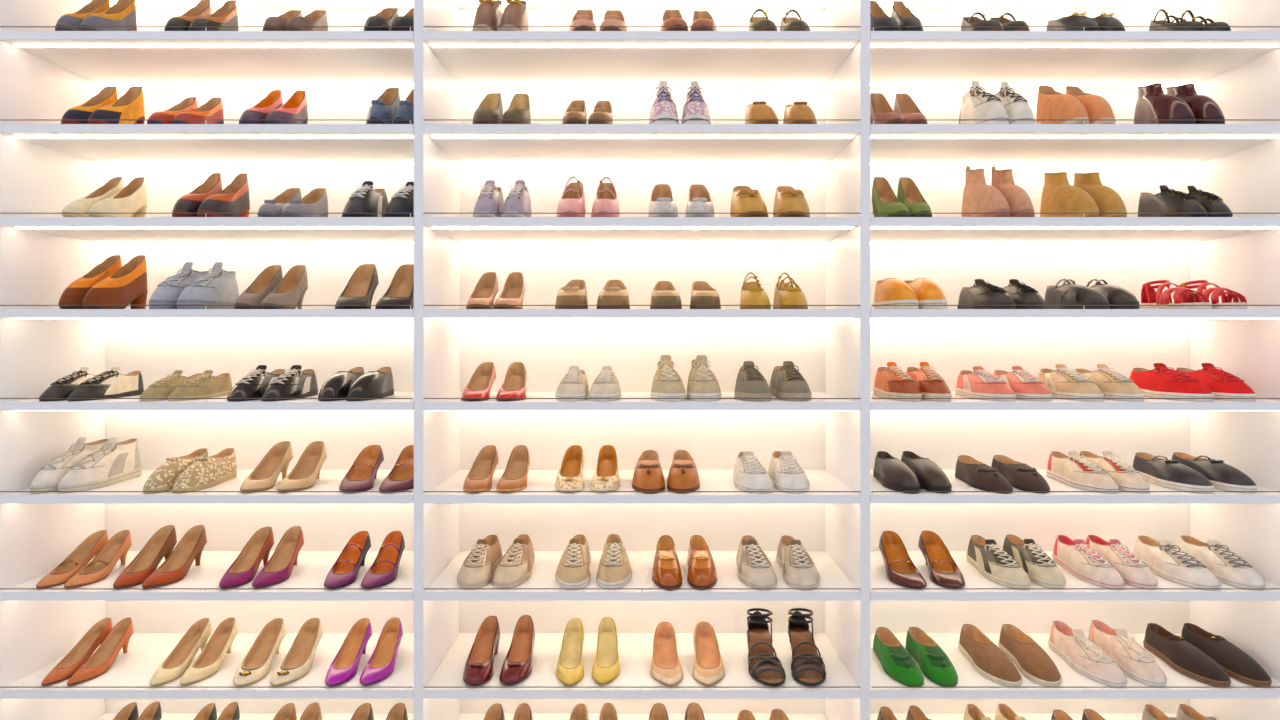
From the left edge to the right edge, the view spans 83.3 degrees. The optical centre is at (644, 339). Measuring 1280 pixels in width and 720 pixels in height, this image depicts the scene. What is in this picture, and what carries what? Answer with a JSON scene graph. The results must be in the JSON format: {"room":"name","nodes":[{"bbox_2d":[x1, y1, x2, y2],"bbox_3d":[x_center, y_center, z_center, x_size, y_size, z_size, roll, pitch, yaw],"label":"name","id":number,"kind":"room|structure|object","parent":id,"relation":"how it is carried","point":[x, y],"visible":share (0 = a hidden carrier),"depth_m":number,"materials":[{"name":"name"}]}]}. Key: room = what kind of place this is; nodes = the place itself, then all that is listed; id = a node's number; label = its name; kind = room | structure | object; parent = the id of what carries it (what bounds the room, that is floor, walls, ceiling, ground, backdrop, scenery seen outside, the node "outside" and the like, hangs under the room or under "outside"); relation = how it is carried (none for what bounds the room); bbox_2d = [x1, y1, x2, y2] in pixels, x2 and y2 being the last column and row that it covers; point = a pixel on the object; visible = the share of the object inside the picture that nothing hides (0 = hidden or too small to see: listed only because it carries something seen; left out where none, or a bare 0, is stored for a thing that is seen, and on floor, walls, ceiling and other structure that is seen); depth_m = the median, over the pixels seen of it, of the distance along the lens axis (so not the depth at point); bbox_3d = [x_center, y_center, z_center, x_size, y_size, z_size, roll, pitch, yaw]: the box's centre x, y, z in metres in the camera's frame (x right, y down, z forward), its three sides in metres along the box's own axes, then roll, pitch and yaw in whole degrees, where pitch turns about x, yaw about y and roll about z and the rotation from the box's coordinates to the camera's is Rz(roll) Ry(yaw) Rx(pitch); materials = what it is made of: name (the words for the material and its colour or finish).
{"room":"shoe store","nodes":[
{"label":"shoe store","id":0,"kind":"room"},
{"bbox_3d":[0.000,1.445,-0.015,8.000,0.050,4.370,0,0,0],"label":"floor","id":1,"kind":"structure","parent":0,"visible":0},
{"bbox_2d":[0,0,1279,719],"bbox_3d":[0.007,0.191,1.983,3.295,2.458,0.375,0,0,0],"label":"shelving","id":2,"kind":"object","parent":1,"relation":"on","point":[837,255],"visible":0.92,"depth_m":2.07,"materials":[{"name":"white paint"}]},
{"bbox_2d":[36,530,131,587],"bbox_3d":[-1.492,0.583,1.922,0.143,0.094,0.224,0,0,0],"label":"pumps","id":3,"kind":"object","parent":2,"relation":"on","point":[75,570],"visible":1,"depth_m":1.94,"materials":[{"name":"leather"}]},
{"bbox_2d":[29,437,141,493],"bbox_3d":[-1.505,0.327,1.942,0.157,0.120,0.263,0,0,-4],"label":"trainers","id":4,"kind":"object","parent":2,"relation":"on","point":[104,462],"visible":1,"depth_m":1.91,"materials":[{"name":"leather"}]},
{"bbox_2d":[41,618,133,685],"bbox_3d":[-1.482,0.828,1.922,0.130,0.092,0.224,0,0,0],"label":"pumps","id":5,"kind":"object","parent":2,"relation":"on","point":[78,665],"visible":1,"depth_m":1.94,"materials":[{"name":"leather"}]},
{"bbox_2d":[39,367,143,400],"bbox_3d":[-1.482,0.114,1.935,0.149,0.081,0.256,0,0,0],"label":"shoes","id":6,"kind":"object","parent":2,"relation":"on","point":[81,384],"visible":0.98,"depth_m":1.89,"materials":[{"name":"leather"}]},
{"bbox_2d":[55,0,136,30],"bbox_3d":[-1.445,-0.862,1.896,0.138,0.178,0.175,0,0,0],"label":"shoes","id":7,"kind":"object","parent":2,"relation":"on","point":[97,12],"visible":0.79,"depth_m":1.89,"materials":[{"name":"leather"}]},
{"bbox_2d":[58,255,147,308],"bbox_3d":[-1.440,-0.158,1.914,0.135,0.160,0.208,0,0,0],"label":"pumps","id":8,"kind":"object","parent":2,"relation":"on","point":[110,282],"visible":0.92,"depth_m":1.90,"materials":[{"name":"leather"}]},
{"bbox_2d":[61,86,144,123],"bbox_3d":[-1.430,-0.621,1.902,0.146,0.160,0.180,0,0,0],"label":"pumps","id":9,"kind":"object","parent":2,"relation":"on","point":[106,104],"visible":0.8,"depth_m":1.91,"materials":[{"name":"leather"}]},
{"bbox_2d":[62,177,146,216],"bbox_3d":[-1.427,-0.380,1.906,0.137,0.144,0.194,0,0,0],"label":"pumps","id":10,"kind":"object","parent":2,"relation":"on","point":[111,197],"visible":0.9,"depth_m":1.91,"materials":[{"name":"leather"}]},
{"bbox_2d":[113,701,161,719],"bbox_3d":[-1.409,1.068,1.927,0.128,0.092,0.228,0,0,0],"label":"pumps","id":11,"kind":"object","parent":2,"relation":"on","point":[153,711],"visible":1,"depth_m":2.01,"materials":[{"name":"leather"}]},
{"bbox_2d":[113,525,206,587],"bbox_3d":[-1.292,0.575,1.919,0.157,0.109,0.224,0,0,0],"label":"pumps","id":12,"kind":"object","parent":2,"relation":"on","point":[177,563],"visible":1,"depth_m":1.94,"materials":[{"name":"leather"}]},
{"bbox_2d":[147,97,223,123],"bbox_3d":[-1.213,-0.605,1.900,0.135,0.129,0.182,0,0,0],"label":"flats","id":13,"kind":"object","parent":2,"relation":"on","point":[188,108],"visible":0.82,"depth_m":1.91,"materials":[{"name":"leather"}]},
{"bbox_2d":[139,370,232,400],"bbox_3d":[-1.231,0.118,1.940,0.150,0.072,0.255,0,0,0],"label":"shoes","id":14,"kind":"object","parent":2,"relation":"on","point":[200,385],"visible":1,"depth_m":1.90,"materials":[{"name":"fabric"}]},
{"bbox_2d":[143,448,236,493],"bbox_3d":[-1.216,0.347,1.933,0.152,0.079,0.249,0,0,0],"label":"loafer","id":15,"kind":"object","parent":2,"relation":"on","point":[194,471],"visible":1,"depth_m":1.89,"materials":[{"name":"fabric"}]},
{"bbox_2d":[148,262,238,308],"bbox_3d":[-1.201,-0.145,1.929,0.161,0.134,0.241,0,0,0],"label":"sneakers","id":16,"kind":"object","parent":2,"relation":"on","point":[189,286],"visible":0.95,"depth_m":1.88,"materials":[{"name":"leather"}]},
{"bbox_2d":[150,617,237,685],"bbox_3d":[-1.200,0.828,1.921,0.150,0.092,0.227,0,0,0],"label":"pumps","id":17,"kind":"object","parent":2,"relation":"on","point":[209,661],"visible":1,"depth_m":1.94,"materials":[{"name":"leather"}]},
{"bbox_2d":[164,0,238,30],"bbox_3d":[-1.171,-0.854,1.899,0.134,0.162,0.178,0,0,0],"label":"shoes","id":18,"kind":"object","parent":2,"relation":"on","point":[201,14],"visible":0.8,"depth_m":1.91,"materials":[{"name":"leather"}]},
{"bbox_2d":[172,173,249,216],"bbox_3d":[-1.149,-0.386,1.906,0.138,0.155,0.196,0,0,0],"label":"shoes","id":19,"kind":"object","parent":2,"relation":"on","point":[209,197],"visible":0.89,"depth_m":1.89,"materials":[{"name":"leather"}]},
{"bbox_2d":[219,526,303,587],"bbox_3d":[-1.019,0.577,1.921,0.162,0.105,0.228,0,0,0],"label":"pumps","id":20,"kind":"object","parent":2,"relation":"on","point":[278,569],"visible":1,"depth_m":1.94,"materials":[{"name":"leather"}]},
{"bbox_2d":[234,265,307,308],"bbox_3d":[-0.987,-0.143,1.905,0.141,0.130,0.197,0,0,0],"label":"pumps","id":21,"kind":"object","parent":2,"relation":"on","point":[270,287],"visible":0.96,"depth_m":1.93,"materials":[{"name":"leather"}]},
{"bbox_2d":[227,365,317,400],"bbox_3d":[-0.994,0.111,1.934,0.174,0.086,0.255,0,0,0],"label":"sneakers","id":22,"kind":"object","parent":2,"relation":"on","point":[279,383],"visible":0.99,"depth_m":1.88,"materials":[{"name":"leather"}]},
{"bbox_2d":[239,90,307,123],"bbox_3d":[-0.977,-0.614,1.898,0.136,0.148,0.183,0,0,0],"label":"flats","id":23,"kind":"object","parent":2,"relation":"on","point":[272,106],"visible":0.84,"depth_m":1.89,"materials":[{"name":"leather"}]},
{"bbox_2d":[233,618,322,685],"bbox_3d":[-0.976,0.828,1.919,0.184,0.092,0.226,0,0,0],"label":"pumps","id":24,"kind":"object","parent":2,"relation":"on","point":[297,663],"visible":1,"depth_m":1.93,"materials":[{"name":"leather"}]},
{"bbox_2d":[240,441,326,490],"bbox_3d":[-0.962,0.335,1.919,0.177,0.103,0.219,0,0,0],"label":"pumps","id":25,"kind":"object","parent":2,"relation":"on","point":[304,475],"visible":0.98,"depth_m":1.94,"materials":[{"name":"leather"}]},
{"bbox_2d":[258,188,327,216],"bbox_3d":[-0.933,-0.365,1.909,0.134,0.114,0.196,0,0,0],"label":"shoes","id":26,"kind":"object","parent":2,"relation":"on","point":[291,200],"visible":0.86,"depth_m":1.89,"materials":[{"name":"leather"}]},
{"bbox_2d":[262,10,327,30],"bbox_3d":[-0.921,-0.840,1.896,0.131,0.134,0.179,0,0,0],"label":"flats","id":27,"kind":"object","parent":2,"relation":"on","point":[292,17],"visible":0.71,"depth_m":1.85,"materials":[{"name":"leather"}]},
{"bbox_2d":[318,367,393,400],"bbox_3d":[-0.773,0.116,1.932,0.151,0.078,0.241,0,0,0],"label":"loafer","id":28,"kind":"object","parent":2,"relation":"on","point":[353,383],"visible":0.99,"depth_m":1.88,"materials":[{"name":"leather"}]},
{"bbox_2d":[325,617,402,685],"bbox_3d":[-0.746,0.828,1.920,0.166,0.092,0.228,0,0,0],"label":"pumps","id":29,"kind":"object","parent":2,"relation":"on","point":[381,664],"visible":1,"depth_m":1.93,"materials":[{"name":"leather"}]},
{"bbox_2d":[324,531,404,587],"bbox_3d":[-0.744,0.583,1.919,0.180,0.092,0.225,0,0,0],"label":"heels","id":30,"kind":"object","parent":2,"relation":"on","point":[384,570],"visible":1,"depth_m":1.93,"materials":[{"name":"leather"}]},
{"bbox_2d":[335,264,413,308],"bbox_3d":[-0.708,-0.145,1.911,0.195,0.133,0.202,0,0,0],"label":"pumps","id":31,"kind":"object","parent":2,"relation":"on","point":[360,289],"visible":0.88,"depth_m":1.94,"materials":[{"name":"leather"}]},
{"bbox_2d":[339,445,413,490],"bbox_3d":[-0.700,0.341,1.919,0.195,0.092,0.217,0,0,0],"label":"pumps","id":32,"kind":"object","parent":2,"relation":"on","point":[361,476],"visible":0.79,"depth_m":1.93,"materials":[{"name":"leather"}]},
{"bbox_2d":[342,181,413,216],"bbox_3d":[-0.689,-0.368,1.920,0.212,0.120,0.226,0,0,0],"label":"black lace-up brogues","id":33,"kind":"object","parent":2,"relation":"on","point":[364,199],"visible":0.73,"depth_m":1.85,"materials":[{"name":"leather"}]},
{"bbox_2d":[363,8,413,30],"bbox_3d":[-0.659,-0.844,1.899,0.146,0.141,0.180,0,0,0],"label":"flats","id":34,"kind":"object","parent":2,"relation":"on","point":[388,16],"visible":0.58,"depth_m":1.84,"materials":[{"name":"leather"}]},
{"bbox_2d":[366,88,413,123],"bbox_3d":[-0.656,-0.619,1.906,0.140,0.156,0.187,0,0,0],"label":"flats","id":35,"kind":"object","parent":2,"relation":"on","point":[388,105],"visible":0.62,"depth_m":1.86,"materials":[{"name":"fabric"}]},
{"bbox_2d":[461,362,526,399],"bbox_3d":[-0.395,0.108,1.915,0.166,0.093,0.212,0,0,0],"label":"pumps","id":36,"kind":"object","parent":2,"relation":"on","point":[482,379],"visible":1,"depth_m":1.94,"materials":[{"name":"leather"}]},
{"bbox_2d":[466,272,524,308],"bbox_3d":[-0.394,-0.134,1.912,0.144,0.111,0.198,0,0,0],"label":"pumps","id":37,"kind":"object","parent":2,"relation":"on","point":[486,289],"visible":0.95,"depth_m":1.94,"materials":[{"name":"leather"}]},
{"bbox_2d":[457,534,534,587],"bbox_3d":[-0.398,0.588,1.952,0.191,0.083,0.277,0,0,0],"label":"sneakers","id":38,"kind":"object","parent":2,"relation":"on","point":[514,567],"visible":1,"depth_m":1.89,"materials":[{"name":"leather"}]},
{"bbox_2d":[463,445,529,490],"bbox_3d":[-0.392,0.341,1.915,0.163,0.092,0.219,0,0,0],"label":"pumps","id":39,"kind":"object","parent":2,"relation":"on","point":[514,477],"visible":1,"depth_m":1.94,"materials":[{"name":"leather"}]},
{"bbox_2d":[463,615,534,685],"bbox_3d":[-0.386,0.825,1.922,0.175,0.098,0.231,0,0,0],"label":"pumps","id":40,"kind":"object","parent":2,"relation":"on","point":[517,665],"visible":1,"depth_m":1.93,"materials":[{"name":"leather"}]},
{"bbox_2d":[473,0,528,30],"bbox_3d":[-0.378,-0.856,1.905,0.141,0.166,0.188,0,0,0],"label":"loafer","id":41,"kind":"object","parent":2,"relation":"on","point":[489,12],"visible":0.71,"depth_m":1.84,"materials":[{"name":"leather"}]},
{"bbox_2d":[472,93,530,123],"bbox_3d":[-0.374,-0.611,1.903,0.149,0.140,0.185,0,0,0],"label":"flats","id":42,"kind":"object","parent":2,"relation":"on","point":[491,107],"visible":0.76,"depth_m":1.87,"materials":[{"name":"leather"}]},
{"bbox_2d":[472,180,531,216],"bbox_3d":[-0.374,-0.368,1.909,0.151,0.120,0.198,0,0,0],"label":"shoes","id":43,"kind":"object","parent":2,"relation":"on","point":[490,199],"visible":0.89,"depth_m":1.85,"materials":[{"name":"leather"}]},
{"bbox_2d":[555,445,619,490],"bbox_3d":[-0.150,0.341,1.923,0.169,0.091,0.222,0,0,0],"label":"pumps","id":44,"kind":"object","parent":2,"relation":"on","point":[605,477],"visible":0.99,"depth_m":1.94,"materials":[{"name":"leather"}]},
{"bbox_2d":[562,100,612,123],"bbox_3d":[-0.149,-0.601,1.901,0.135,0.121,0.183,0,0,0],"label":"flats","id":45,"kind":"object","parent":2,"relation":"on","point":[576,109],"visible":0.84,"depth_m":1.85,"materials":[{"name":"leather"}]},
{"bbox_2d":[556,617,619,685],"bbox_3d":[-0.149,0.828,1.924,0.167,0.092,0.228,0,0,0],"label":"pumps","id":46,"kind":"object","parent":2,"relation":"on","point":[606,666],"visible":1,"depth_m":1.94,"materials":[{"name":"leather"}]},
{"bbox_2d":[556,176,619,216],"bbox_3d":[-0.149,-0.376,1.914,0.167,0.135,0.202,0,0,0],"label":"flats","id":47,"kind":"object","parent":2,"relation":"on","point":[572,200],"visible":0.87,"depth_m":1.88,"materials":[{"name":"leather"}]},
{"bbox_2d":[555,366,621,400],"bbox_3d":[-0.149,0.113,1.937,0.179,0.084,0.258,0,0,0],"label":"sneakers","id":48,"kind":"object","parent":2,"relation":"on","point":[574,384],"visible":1,"depth_m":1.86,"materials":[{"name":"fabric"}]},
{"bbox_2d":[555,280,629,308],"bbox_3d":[-0.137,-0.123,1.913,0.195,0.091,0.212,0,0,0],"label":"flats","id":49,"kind":"object","parent":2,"relation":"on","point":[614,292],"visible":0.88,"depth_m":1.84,"materials":[{"name":"leather"}]},
{"bbox_2d":[555,534,631,589],"bbox_3d":[-0.136,0.587,1.948,0.203,0.086,0.276,0,0,0],"label":"sneakers","id":50,"kind":"object","parent":2,"relation":"on","point":[614,570],"visible":1,"depth_m":1.87,"materials":[{"name":"fabric"}]},
{"bbox_2d":[569,10,626,30],"bbox_3d":[-0.122,-0.841,1.902,0.156,0.136,0.176,0,0,0],"label":"flats","id":51,"kind":"object","parent":2,"relation":"on","point":[581,17],"visible":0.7,"depth_m":1.84,"materials":[{"name":"leather"}]},
{"bbox_2d":[632,450,699,493],"bbox_3d":[0.055,0.350,1.934,0.179,0.073,0.247,0,0,0],"label":"loafer","id":52,"kind":"object","parent":2,"relation":"on","point":[683,475],"visible":1,"depth_m":1.86,"materials":[{"name":"leather"}]},
{"bbox_2d":[648,81,711,123],"bbox_3d":[0.091,-0.620,1.915,0.172,0.158,0.210,0,0,0],"label":"sneakers","id":53,"kind":"object","parent":2,"relation":"on","point":[695,106],"visible":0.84,"depth_m":1.84,"materials":[{"name":"fabric"}]},
{"bbox_2d":[648,184,714,216],"bbox_3d":[0.095,-0.370,1.908,0.175,0.125,0.197,0,0,0],"label":"flats","id":54,"kind":"object","parent":2,"relation":"on","point":[699,199],"visible":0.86,"depth_m":1.85,"materials":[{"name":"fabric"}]},
{"bbox_2d":[652,535,716,589],"bbox_3d":[0.104,0.593,1.934,0.170,0.073,0.253,0,0,0],"label":"loafer","id":55,"kind":"object","parent":2,"relation":"on","point":[666,572],"visible":0.99,"depth_m":1.87,"materials":[{"name":"leather"}]},
{"bbox_2d":[650,281,720,308],"bbox_3d":[0.106,-0.121,1.915,0.185,0.087,0.214,0,0,0],"label":"flats","id":56,"kind":"object","parent":2,"relation":"on","point":[664,292],"visible":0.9,"depth_m":1.85,"materials":[{"name":"leather"}]},
{"bbox_2d":[650,355,721,400],"bbox_3d":[0.106,0.098,1.937,0.190,0.113,0.255,0,0,-3],"label":"sneakers","id":57,"kind":"object","parent":2,"relation":"on","point":[702,382],"visible":0.99,"depth_m":1.86,"materials":[{"name":"fabric"}]},
{"bbox_2d":[650,622,724,685],"bbox_3d":[0.111,0.834,1.920,0.195,0.082,0.224,0,0,0],"label":"pumps","id":58,"kind":"object","parent":2,"relation":"on","point":[708,667],"visible":1,"depth_m":1.93,"materials":[{"name":"leather"}]},
{"bbox_2d":[661,10,716,30],"bbox_3d":[0.114,-0.839,1.897,0.151,0.133,0.180,0,0,0],"label":"flats","id":59,"kind":"object","parent":2,"relation":"on","point":[670,17],"visible":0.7,"depth_m":1.83,"materials":[{"name":"leather"}]},
{"bbox_2d":[730,186,810,216],"bbox_3d":[0.328,-0.369,1.910,0.208,0.121,0.207,0,0,0],"label":"flats","id":60,"kind":"object","parent":2,"relation":"on","point":[744,199],"visible":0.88,"depth_m":1.84,"materials":[{"name":"leather"}]},
{"bbox_2d":[733,451,809,493],"bbox_3d":[0.334,0.345,1.941,0.205,0.083,0.270,0,0,0],"label":"sneakers","id":61,"kind":"object","parent":2,"relation":"on","point":[749,474],"visible":0.99,"depth_m":1.87,"materials":[{"name":"leather"}]},
{"bbox_2d":[734,361,811,400],"bbox_3d":[0.335,0.106,1.937,0.213,0.097,0.263,0,0,0],"label":"sneakers","id":62,"kind":"object","parent":2,"relation":"on","point":[786,381],"visible":1,"depth_m":1.86,"materials":[{"name":"fabric"}]},
{"bbox_2d":[740,272,807,308],"bbox_3d":[0.338,-0.133,1.921,0.177,0.109,0.216,0,0,0],"label":"flats","id":63,"kind":"object","parent":2,"relation":"on","point":[752,293],"visible":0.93,"depth_m":1.86,"materials":[{"name":"leather"}]},
{"bbox_2d":[736,535,819,589],"bbox_3d":[0.352,0.588,1.943,0.214,0.083,0.272,0,0,0],"label":"sneakers","id":64,"kind":"object","parent":2,"relation":"on","point":[755,570],"visible":1,"depth_m":1.88,"materials":[{"name":"leather"}]},
{"bbox_2d":[749,9,810,30],"bbox_3d":[0.351,-0.831,1.898,0.164,0.116,0.181,0,0,0],"label":"flats","id":65,"kind":"object","parent":2,"relation":"on","point":[754,21],"visible":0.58,"depth_m":1.84,"materials":[{"name":"leather"}]},
{"bbox_2d":[744,101,816,123],"bbox_3d":[0.354,-0.597,1.906,0.191,0.113,0.193,0,0,0],"label":"brown strappy moccasins","id":66,"kind":"object","parent":2,"relation":"on","point":[756,110],"visible":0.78,"depth_m":1.84,"materials":[{"name":"leather"}]},
{"bbox_2d":[747,608,825,685],"bbox_3d":[0.372,0.809,1.920,0.203,0.131,0.227,0,0,0],"label":"heels","id":67,"kind":"object","parent":2,"relation":"on","point":[808,668],"visible":1,"depth_m":1.93,"materials":[{"name":"leather"}]},
{"bbox_2d":[870,1,923,30],"bbox_3d":[0.658,-0.853,1.898,0.134,0.160,0.176,0,0,0],"label":"shoes","id":68,"kind":"object","parent":2,"relation":"on","point":[901,15],"visible":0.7,"depth_m":1.87,"materials":[{"name":"leather"}]},
{"bbox_2d":[870,93,927,123],"bbox_3d":[0.665,-0.609,1.895,0.133,0.137,0.176,0,0,0],"label":"pumps","id":69,"kind":"object","parent":2,"relation":"on","point":[905,107],"visible":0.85,"depth_m":1.93,"materials":[{"name":"leather"}]},
{"bbox_2d":[872,177,931,216],"bbox_3d":[0.678,-0.379,1.902,0.130,0.142,0.186,0,0,0],"label":"pumps","id":70,"kind":"object","parent":2,"relation":"on","point":[909,199],"visible":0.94,"depth_m":1.93,"materials":[{"name":"leather"}]},
{"bbox_2d":[873,278,946,308],"bbox_3d":[0.704,-0.123,1.925,0.160,0.091,0.235,0,0,0],"label":"shoes","id":71,"kind":"object","parent":2,"relation":"on","point":[889,291],"visible":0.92,"depth_m":1.85,"materials":[{"name":"leather"}]},
{"bbox_2d":[873,451,951,493],"bbox_3d":[0.714,0.352,1.941,0.168,0.069,0.261,0,0,0],"label":"dark brown slip-ons","id":72,"kind":"object","parent":2,"relation":"on","point":[914,472],"visible":1,"depth_m":1.88,"materials":[{"name":"leather"}]},
{"bbox_2d":[873,362,951,400],"bbox_3d":[0.715,0.107,1.937,0.168,0.094,0.255,0,0,0],"label":"sneakers","id":73,"kind":"object","parent":2,"relation":"on","point":[891,381],"visible":1,"depth_m":1.87,"materials":[{"name":"fabric"}]},
{"bbox_2d":[873,627,957,686],"bbox_3d":[0.723,0.847,1.935,0.183,0.056,0.253,0,0,0],"label":"loafer","id":74,"kind":"object","parent":2,"relation":"on","point":[897,662],"visible":1,"depth_m":1.89,"materials":[{"name":"leather"}]},
{"bbox_2d":[879,530,964,587],"bbox_3d":[0.737,0.583,1.923,0.195,0.092,0.225,0,0,0],"label":"pumps","id":75,"kind":"object","parent":2,"relation":"on","point":[900,569],"visible":1,"depth_m":1.93,"materials":[{"name":"leather"}]},
{"bbox_2d":[961,12,1029,30],"bbox_3d":[0.926,-0.832,1.902,0.150,0.118,0.182,0,0,0],"label":"shoes","id":76,"kind":"object","parent":2,"relation":"on","point":[966,21],"visible":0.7,"depth_m":1.86,"materials":[{"name":"leather"}]},
{"bbox_2d":[959,81,1034,123],"bbox_3d":[0.928,-0.619,1.913,0.157,0.156,0.206,0,0,-5],"label":"sneakers","id":77,"kind":"object","parent":2,"relation":"on","point":[976,104],"visible":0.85,"depth_m":1.85,"materials":[{"name":"leather"}]},
{"bbox_2d":[961,166,1034,216],"bbox_3d":[0.936,-0.397,1.912,0.145,0.177,0.211,0,0,0],"label":"ankle boots","id":78,"kind":"object","parent":2,"relation":"on","point":[1002,196],"visible":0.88,"depth_m":1.88,"materials":[{"name":"leather"}]},
{"bbox_2d":[957,279,1045,308],"bbox_3d":[0.952,-0.122,1.928,0.179,0.087,0.243,0,0,0],"label":"sneakers","id":79,"kind":"object","parent":2,"relation":"on","point":[982,293],"visible":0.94,"depth_m":1.86,"materials":[{"name":"leather"}]},
{"bbox_2d":[955,455,1049,493],"bbox_3d":[0.956,0.357,1.935,0.193,0.059,0.248,0,0,0],"label":"loafer","id":80,"kind":"object","parent":2,"relation":"on","point":[1004,473],"visible":0.99,"depth_m":1.89,"materials":[{"name":"leather"}]},
{"bbox_2d":[956,366,1052,400],"bbox_3d":[0.963,0.113,1.944,0.201,0.083,0.261,0,0,0],"label":"trainers","id":81,"kind":"object","parent":2,"relation":"on","point":[979,383],"visible":1,"depth_m":1.88,"materials":[{"name":"fabric"}]},
{"bbox_2d":[958,624,1061,686],"bbox_3d":[0.978,0.843,1.938,0.209,0.063,0.256,0,0,0],"label":"taupe slip-ons","id":82,"kind":"object","parent":2,"relation":"on","point":[991,661],"visible":1,"depth_m":1.90,"materials":[{"name":"fabric"}]},
{"bbox_2d":[966,534,1065,589],"bbox_3d":[0.999,0.588,1.950,0.198,0.083,0.277,0,0,0],"label":"sneakers","id":83,"kind":"object","parent":2,"relation":"on","point":[1019,563],"visible":1,"depth_m":1.90,"materials":[{"name":"leather"}]},
{"bbox_2d":[1036,85,1115,123],"bbox_3d":[1.135,-0.621,1.899,0.156,0.161,0.185,0,0,0],"label":"ankle boots","id":84,"kind":"object","parent":2,"relation":"on","point":[1051,104],"visible":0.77,"depth_m":1.85,"materials":[{"name":"leather"}]},
{"bbox_2d":[1040,172,1126,216],"bbox_3d":[1.165,-0.388,1.915,0.167,0.159,0.211,0,0,0],"label":"ankle boots","id":85,"kind":"object","parent":2,"relation":"on","point":[1088,194],"visible":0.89,"depth_m":1.88,"materials":[{"name":"leather"}]},
{"bbox_2d":[1046,12,1125,30],"bbox_3d":[1.163,-0.829,1.905,0.149,0.111,0.190,0,0,0],"label":"loafer","id":86,"kind":"object","parent":2,"relation":"on","point":[1104,19],"visible":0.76,"depth_m":1.85,"materials":[{"name":"leather"}]},
{"bbox_2d":[1038,364,1144,400],"bbox_3d":[1.188,0.110,1.938,0.210,0.089,0.258,0,0,0],"label":"trainers","id":87,"kind":"object","parent":2,"relation":"on","point":[1062,382],"visible":0.95,"depth_m":1.88,"materials":[{"name":"fabric"}]},
{"bbox_2d":[1045,279,1139,308],"bbox_3d":[1.194,-0.123,1.934,0.176,0.089,0.240,0,0,0],"label":"trainers","id":88,"kind":"object","parent":2,"relation":"on","point":[1064,294],"visible":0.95,"depth_m":1.87,"materials":[{"name":"leather"}]},
{"bbox_2d":[1046,451,1149,493],"bbox_3d":[1.217,0.345,1.944,0.184,0.083,0.269,0,0,0],"label":"sneakers","id":89,"kind":"object","parent":2,"relation":"on","point":[1086,470],"visible":1,"depth_m":1.89,"materials":[{"name":"fabric"}]},
{"bbox_2d":[1052,535,1157,589],"bbox_3d":[1.236,0.588,1.949,0.193,0.083,0.275,0,0,0],"label":"sneakers","id":90,"kind":"object","parent":2,"relation":"on","point":[1097,561],"visible":0.99,"depth_m":1.90,"materials":[{"name":"leather"}]},
{"bbox_2d":[1048,620,1166,686],"bbox_3d":[1.242,0.833,1.945,0.221,0.083,0.278,0,0,0],"label":"sneakers","id":91,"kind":"object","parent":2,"relation":"on","point":[1107,655],"visible":1,"depth_m":1.90,"materials":[{"name":"fabric"}]},
{"bbox_2d":[1142,704,1215,719],"bbox_3d":[1.493,1.073,1.943,0.199,0.083,0.276,0,0,0],"label":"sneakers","id":92,"kind":"object","parent":2,"relation":"on","point":[1150,712],"visible":1,"depth_m":2.05,"materials":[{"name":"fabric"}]},
{"bbox_2d":[1134,83,1224,123],"bbox_3d":[1.413,-0.621,1.909,0.172,0.161,0.196,0,0,0],"label":"ankle boots","id":93,"kind":"object","parent":2,"relation":"on","point":[1183,101],"visible":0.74,"depth_m":1.87,"materials":[{"name":"leather"}]},
{"bbox_2d":[1137,185,1232,216],"bbox_3d":[1.438,-0.363,1.921,0.148,0.109,0.224,0,0,0],"label":"black lace-up oxfords","id":94,"kind":"object","parent":2,"relation":"on","point":[1168,200],"visible":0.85,"depth_m":1.88,"materials":[{"name":"leather"}]},
{"bbox_2d":[1149,9,1230,30],"bbox_3d":[1.437,-0.835,1.900,0.146,0.123,0.183,0,0,0],"label":"flats","id":95,"kind":"object","parent":2,"relation":"on","point":[1182,22],"visible":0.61,"depth_m":1.88,"materials":[{"name":"leather"}]},
{"bbox_2d":[1130,363,1256,400],"bbox_3d":[1.465,0.109,1.937,0.240,0.092,0.262,0,0,0],"label":"sneakers","id":96,"kind":"object","parent":2,"relation":"on","point":[1209,381],"visible":0.96,"depth_m":1.88,"materials":[{"name":"fabric"}]},
{"bbox_2d":[1140,280,1246,308],"bbox_3d":[1.461,-0.120,1.923,0.190,0.085,0.218,0,0,0],"label":"sandals","id":97,"kind":"object","parent":2,"relation":"on","point":[1183,295],"visible":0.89,"depth_m":1.90,"materials":[{"name":"leather"}]},
{"bbox_2d":[1133,452,1257,492],"bbox_3d":[1.471,0.352,1.942,0.224,0.069,0.262,0,0,0],"label":"sneakers","id":98,"kind":"object","parent":2,"relation":"on","point":[1183,472],"visible":0.99,"depth_m":1.89,"materials":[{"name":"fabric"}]},
{"bbox_2d":[1133,535,1265,589],"bbox_3d":[1.485,0.588,1.942,0.236,0.083,0.273,0,0,0],"label":"sneakers","id":99,"kind":"object","parent":2,"relation":"on","point":[1194,563],"visible":0.98,"depth_m":1.89,"materials":[{"name":"fabric"}]},
{"bbox_2d":[1143,623,1271,686],"bbox_3d":[1.507,0.841,1.941,0.210,0.068,0.267,0,0,0],"label":"dark brown slip-ons","id":100,"kind":"object","parent":2,"relation":"on","point":[1198,654],"visible":1,"depth_m":1.90,"materials":[{"name":"fabric"}]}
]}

